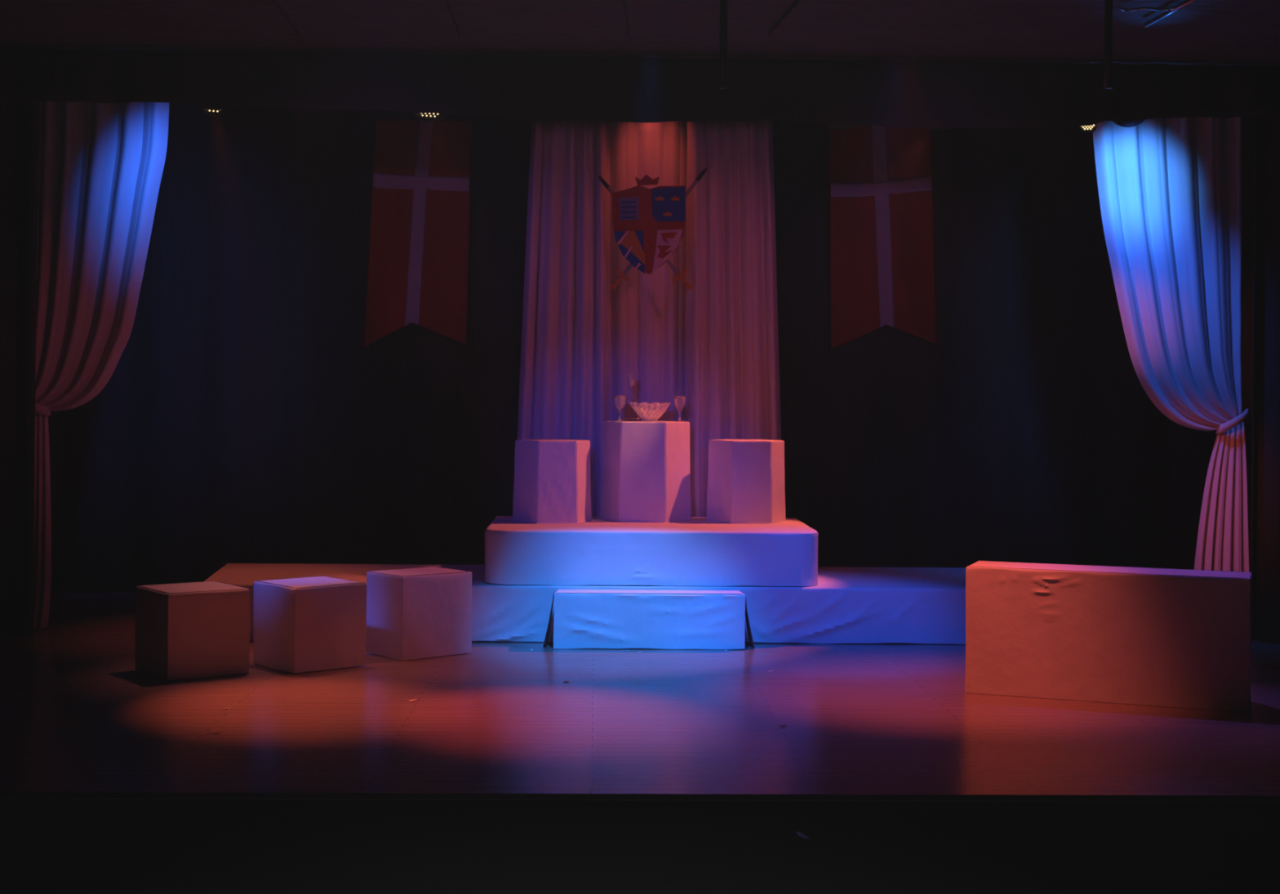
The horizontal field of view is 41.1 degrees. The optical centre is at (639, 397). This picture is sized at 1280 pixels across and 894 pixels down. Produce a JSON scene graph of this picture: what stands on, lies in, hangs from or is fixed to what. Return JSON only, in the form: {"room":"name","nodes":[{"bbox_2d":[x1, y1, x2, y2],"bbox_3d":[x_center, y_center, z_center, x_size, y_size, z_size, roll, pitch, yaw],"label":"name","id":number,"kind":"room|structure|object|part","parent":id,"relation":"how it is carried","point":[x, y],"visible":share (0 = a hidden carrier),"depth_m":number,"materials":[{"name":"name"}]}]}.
{"room":"theater auditorium","nodes":[
{"label":"theater auditorium","id":0,"kind":"room"},
{"bbox_2d":[0,590,1279,801],"bbox_3d":[-0.288,1.580,10.480,14.000,0.025,7.432,0,0,-2],"label":"floor","id":1,"kind":"structure","parent":0,"point":[77,714],"depth_m":8.16,"materials":[{"name":"black wood"}]},
{"bbox_2d":[33,101,169,629],"bbox_3d":[-3.644,-0.324,11.275,1.011,3.706,0.191,0,0,-2],"label":"curtain","id":2,"kind":"object","parent":1,"relation":"on","point":[100,166],"visible":0.69,"depth_m":11.26,"materials":[{"name":"white fabric"}]},
{"bbox_2d":[134,580,249,679],"bbox_3d":[-2.528,1.306,9.637,0.478,0.477,0.484,1,0,-37],"label":"cube","id":3,"kind":"object","parent":1,"relation":"on","point":[187,630],"visible":1,"depth_m":9.46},
{"bbox_2d":[48,102,531,591],"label":"curtain","id":4,"kind":"object","parent":1,"relation":"on","point":[254,400],"depth_m":13.48,"materials":[{"name":"black fabric"}]},
{"bbox_2d":[253,575,366,673],"bbox_3d":[-1.917,1.310,9.915,0.473,0.483,0.473,1,0,-41],"label":"cube","id":5,"kind":"object","parent":1,"relation":"on","point":[301,624],"visible":1,"depth_m":9.75,"materials":[{"name":"white fabric"}]},
{"bbox_2d":[365,566,471,660],"bbox_3d":[-1.346,1.307,10.411,0.503,0.498,0.403,0,0,-42],"label":"cube","id":6,"kind":"object","parent":1,"relation":"on","point":[414,613],"visible":1,"depth_m":10.26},
{"bbox_2d":[516,120,608,516],"bbox_3d":[-0.568,-0.252,12.488,0.743,3.614,0.131,0,0,-2],"label":"curtain","id":7,"kind":"object","parent":1,"relation":"on","point":[563,382],"visible":0.61,"depth_m":12.47,"materials":[{"name":"white fabric"}]},
{"bbox_2d":[204,563,966,644],"bbox_3d":[0.096,1.389,11.605,6.084,0.359,1.406,0,0,-2],"label":"platform","id":8,"kind":"object","parent":1,"relation":"on","point":[847,604],"visible":0.35,"depth_m":10.96,"materials":[{"name":"white fabric"}]},
{"bbox_2d":[484,515,817,586],"bbox_3d":[0.063,1.033,11.615,2.171,0.350,1.345,0,0,-2],"label":"dais","id":9,"kind":"object","parent":8,"relation":"on","point":[697,551],"visible":0.94,"depth_m":10.96,"materials":[{"name":"white fabric"}]},
{"bbox_2d":[511,439,591,524],"bbox_3d":[-0.605,0.572,11.782,0.559,0.558,0.535,0,0,-2],"label":"pedestal","id":10,"kind":"object","parent":9,"relation":"on","point":[552,485],"visible":1,"depth_m":11.57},
{"bbox_2d":[600,420,692,522],"bbox_3d":[0.042,0.511,12.034,0.655,0.690,0.599,0,0,-2],"label":"pedestal","id":11,"kind":"object","parent":9,"relation":"on","point":[646,470],"visible":0.99,"depth_m":11.77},
{"bbox_2d":[613,395,625,421],"bbox_3d":[-0.142,0.075,11.978,0.080,0.178,0.080,0,0,-2],"label":"wine glass","id":12,"kind":"object","parent":11,"relation":"on","point":[620,401],"visible":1,"depth_m":11.95,"materials":[{"name":"clear glass"}]},
{"bbox_2d":[622,373,639,421],"bbox_3d":[-0.064,-0.003,12.130,0.132,0.336,0.132,0,0,-2],"label":"glass decanter","id":13,"kind":"object","parent":11,"relation":"on","point":[628,414],"visible":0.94,"depth_m":12.10,"materials":[{"name":"clear glass"}]},
{"bbox_2d":[629,401,670,421],"bbox_3d":[0.070,0.099,11.964,0.291,0.134,0.291,0,0,-2],"label":"crystal bowl","id":14,"kind":"object","parent":11,"relation":"on","point":[646,411],"visible":0.99,"depth_m":11.88,"materials":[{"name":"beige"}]},
{"bbox_2d":[674,395,685,421],"bbox_3d":[0.279,0.079,11.989,0.080,0.178,0.080,0,0,-2],"label":"wine glass","id":15,"kind":"object","parent":11,"relation":"on","point":[679,401],"visible":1,"depth_m":11.96,"materials":[{"name":"clear glass"}]},
{"bbox_2d":[705,439,786,523],"bbox_3d":[0.744,0.580,11.944,0.576,0.565,0.521,0,0,-2],"label":"pedestal","id":16,"kind":"object","parent":9,"relation":"on","point":[746,477],"visible":1,"depth_m":11.72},
{"bbox_2d":[605,121,688,422],"bbox_3d":[0.050,-0.273,12.725,0.845,3.668,0.083,0,0,-2],"label":"curtain","id":17,"kind":"object","parent":1,"relation":"on","point":[647,314],"visible":0.23,"depth_m":12.72,"materials":[{"name":"white fabric"}]},
{"bbox_2d":[597,168,706,289],"bbox_3d":[0.088,-1.230,12.403,0.797,0.897,0.062,0,0,-2],"label":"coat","id":18,"kind":"object","parent":17,"relation":"attached to","point":[649,224],"visible":1,"depth_m":12.38,"materials":[{"name":"red fabric"}]},
{"bbox_3d":[0.024,-1.213,12.428,0.542,0.643,0.010,0,0,-2],"label":"sword blade","id":19,"kind":"part","parent":18,"relation":"part of","materials":[{"name":"grey"}]},
{"bbox_3d":[0.053,-1.580,12.399,0.176,0.081,0.012,0,0,-2],"label":"crown","id":20,"kind":"part","parent":18,"relation":"part of","materials":[{"name":"red"}]},
{"bbox_3d":[0.149,-1.240,12.431,0.550,0.706,0.010,0,0,-2],"label":"sword blade","id":21,"kind":"part","parent":18,"relation":"part of","materials":[{"name":"grey"}]},
{"bbox_2d":[542,588,755,648],"bbox_3d":[0.056,1.395,10.781,1.330,0.347,0.284,0,0,-2],"label":"step","id":22,"kind":"structure","parent":1,"relation":"on","point":[584,618],"depth_m":10.65,"materials":[{"name":"white fabric"}]},
{"bbox_2d":[687,119,781,517],"bbox_3d":[0.712,-0.253,12.523,0.760,3.640,0.111,0,0,-2],"label":"curtain","id":23,"kind":"object","parent":1,"relation":"on","point":[734,393],"visible":0.62,"depth_m":12.50,"materials":[{"name":"white fabric"}]},
{"bbox_2d":[772,119,1217,569],"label":"curtain","id":24,"kind":"object","parent":1,"relation":"on","point":[1029,431],"depth_m":13.62,"materials":[{"name":"black fabric"}]},
{"bbox_2d":[964,560,1252,711],"bbox_3d":[2.483,1.251,9.079,1.441,0.678,0.371,1,0,21],"label":"rectangular block","id":25,"kind":"object","parent":1,"relation":"on","point":[1146,636],"visible":1,"depth_m":8.91,"materials":[{"name":"white fabric"}]},
{"bbox_2d":[1093,116,1249,572],"bbox_3d":[3.584,-0.273,11.469,1.115,3.730,0.179,0,0,-3],"label":"curtain","id":26,"kind":"object","parent":1,"relation":"on","point":[1170,190],"visible":0.83,"depth_m":11.45,"materials":[{"name":"white fabric"}]},
{"bbox_2d":[0,798,1279,893],"bbox_3d":[-0.198,2.081,6.856,14.000,0.975,0.060,0,0,-2],"label":"stage front","id":27,"kind":"structure","parent":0,"point":[48,846],"depth_m":6.83,"materials":[{"name":"black paint"}]},
{"bbox_2d":[0,792,1279,801],"bbox_3d":[-0.191,1.580,6.758,14.000,0.021,0.010,0,0,-2],"label":"trim","id":28,"kind":"structure","parent":27,"relation":"attached to","point":[2,795],"depth_m":6.76,"materials":[{"name":"black paint"}]},
{"bbox_2d":[795,831,808,838],"bbox_3d":[0.652,1.752,6.846,0.056,0.029,0.003,0,0,-2],"label":"scrap","id":29,"kind":"object","parent":27,"relation":"attached to","point":[799,833],"visible":1,"depth_m":6.84,"materials":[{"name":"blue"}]},
{"bbox_2d":[0,0,1279,61],"bbox_3d":[-0.068,-1.982,3.249,14.000,0.120,12.500,0,0,-2],"label":"ceiling","id":30,"kind":"structure","parent":0,"point":[1241,30],"depth_m":8.83,"materials":[{"name":"paint"}]},
{"bbox_2d":[251,0,297,36],"bbox_3d":[-1.838,-1.925,8.611,0.100,0.035,0.841,1,0,-3],"label":"trim","id":31,"kind":"structure","parent":30,"relation":"attached to","point":[272,11],"depth_m":8.59,"materials":[{"name":"paint"}]},
{"bbox_2d":[423,0,459,38],"bbox_3d":[-0.993,-1.917,8.597,0.104,0.035,0.871,0,0,-2],"label":"trim","id":32,"kind":"structure","parent":30,"relation":"attached to","point":[440,11],"depth_m":8.57,"materials":[{"name":"paint"}]},
{"bbox_2d":[601,0,629,40],"bbox_3d":[-0.119,-1.910,8.590,0.100,0.035,0.926,0,0,2],"label":"trim","id":33,"kind":"structure","parent":30,"relation":"attached to","point":[614,10],"depth_m":8.56,"materials":[{"name":"paint"}]},
{"bbox_2d":[768,0,826,36],"bbox_3d":[0.777,-1.902,8.508,0.120,0.035,0.844,1,0,-6],"label":"trim","id":34,"kind":"structure","parent":30,"relation":"attached to","point":[796,15],"depth_m":8.48,"materials":[{"name":"paint"}]},
{"bbox_2d":[1103,0,1112,88],"bbox_3d":[2.211,-1.679,8.060,0.038,0.440,0.038,0,0,-2],"label":"pipe","id":35,"kind":"object","parent":30,"relation":"hanging from","point":[1108,60],"visible":1,"depth_m":8.04,"materials":[{"name":"black metal"}]},
{"bbox_2d":[1119,6,1175,12],"bbox_3d":[2.444,-1.870,8.226,0.280,0.014,0.076,0,0,6],"label":"cable","id":36,"kind":"object","parent":30,"relation":"attached to","point":[1120,7],"visible":1,"depth_m":8.21,"materials":[{"name":"black rubber"}]},
{"bbox_2d":[1142,0,1196,27],"bbox_3d":[2.569,-1.869,8.254,0.024,0.024,0.634,1,0,-6],"label":"conduit","id":37,"kind":"object","parent":30,"relation":"attached to","point":[1186,2],"visible":1,"depth_m":8.29,"materials":[{"name":"grey metal"}]},
{"bbox_2d":[0,43,1279,66],"bbox_3d":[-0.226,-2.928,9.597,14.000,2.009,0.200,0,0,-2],"label":"ceiling beam","id":38,"kind":"structure","parent":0,"point":[14,46],"depth_m":9.56,"materials":[{"name":"black paint"}]},
{"bbox_2d":[0,48,1279,128],"bbox_3d":[0.070,-1.725,9.605,9.941,0.381,0.080,0,0,-2],"label":"curtain","id":39,"kind":"object","parent":38,"relation":"hanging from","point":[914,94],"visible":1,"depth_m":9.60,"materials":[{"name":"black fabric"}]},
{"bbox_3d":[-7.241,-0.693,5.512,0.200,6.600,17.400,0,0,-2],"label":"wall","id":40,"kind":"structure","parent":0,"visible":0},
{"bbox_3d":[-0.321,-2.758,13.195,14.000,0.047,0.047,0,0,-2],"label":"batten","id":41,"kind":"object","parent":40,"relation":"attached to","visible":0},
{"bbox_2d":[364,110,475,347],"bbox_3d":[-1.699,-1.563,13.157,0.839,2.363,0.067,0,0,-3],"label":"hanging banner","id":42,"kind":"object","parent":41,"relation":"hanging from","point":[418,259],"visible":0.97,"depth_m":13.16,"materials":[{"name":"red fabric"}]},
{"bbox_3d":[-1.685,-1.660,13.150,0.745,0.140,0.050,0,0,-2],"label":"cross arm","id":43,"kind":"part","parent":42,"relation":"part of"},
{"bbox_3d":[-1.665,-2.167,13.160,0.781,0.025,0.024,0,0,-2],"label":"hanging rod","id":44,"kind":"part","parent":42,"relation":"part of","materials":[{"name":"black metal"}]},
{"bbox_2d":[829,124,937,349],"bbox_3d":[1.882,-1.544,13.256,0.881,2.340,0.076,0,0,-2],"label":"hanging banner","id":45,"kind":"object","parent":41,"relation":"hanging from","point":[882,265],"visible":0.94,"depth_m":13.25,"materials":[{"name":"red fabric"}]},
{"bbox_3d":[1.872,-1.636,13.245,0.787,0.175,0.043,1,0,0],"label":"cross arm","id":46,"kind":"part","parent":45,"relation":"part of"},
{"bbox_3d":[-0.253,-2.402,10.446,14.000,0.047,0.047,0,0,-2],"label":"batten","id":47,"kind":"object","parent":40,"relation":"attached to","visible":0},
{"bbox_2d":[203,108,226,116],"bbox_3d":[-2.600,-2.060,10.415,0.156,0.685,0.212,0,0,-38],"label":"lamp","id":48,"kind":"object","parent":47,"relation":"hanging from","point":[208,112],"visible":0.13,"depth_m":10.43,"materials":[{"name":"black metal"}]},
{"bbox_2d":[413,112,448,123],"bbox_3d":[-1.285,-2.040,10.450,0.232,0.703,0.274,1,0,-33],"label":"lamp","id":49,"kind":"object","parent":47,"relation":"hanging from","point":[428,117],"visible":0.19,"depth_m":10.48,"materials":[{"name":"black metal"}]},
{"bbox_2d":[1079,124,1096,133],"bbox_3d":[2.763,-1.994,10.570,0.136,0.724,0.197,0,0,-2],"label":"lamp","id":50,"kind":"object","parent":47,"relation":"hanging from","point":[1084,129],"visible":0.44,"depth_m":10.54,"materials":[{"name":"black metal"}]},
{"bbox_2d":[1112,120,1144,127],"bbox_3d":[2.998,-2.014,10.537,0.271,0.682,0.341,0,0,38],"label":"lamp","id":51,"kind":"object","parent":47,"relation":"hanging from","point":[1122,123],"visible":0.11,"depth_m":10.55,"materials":[{"name":"black metal"}]}
]}

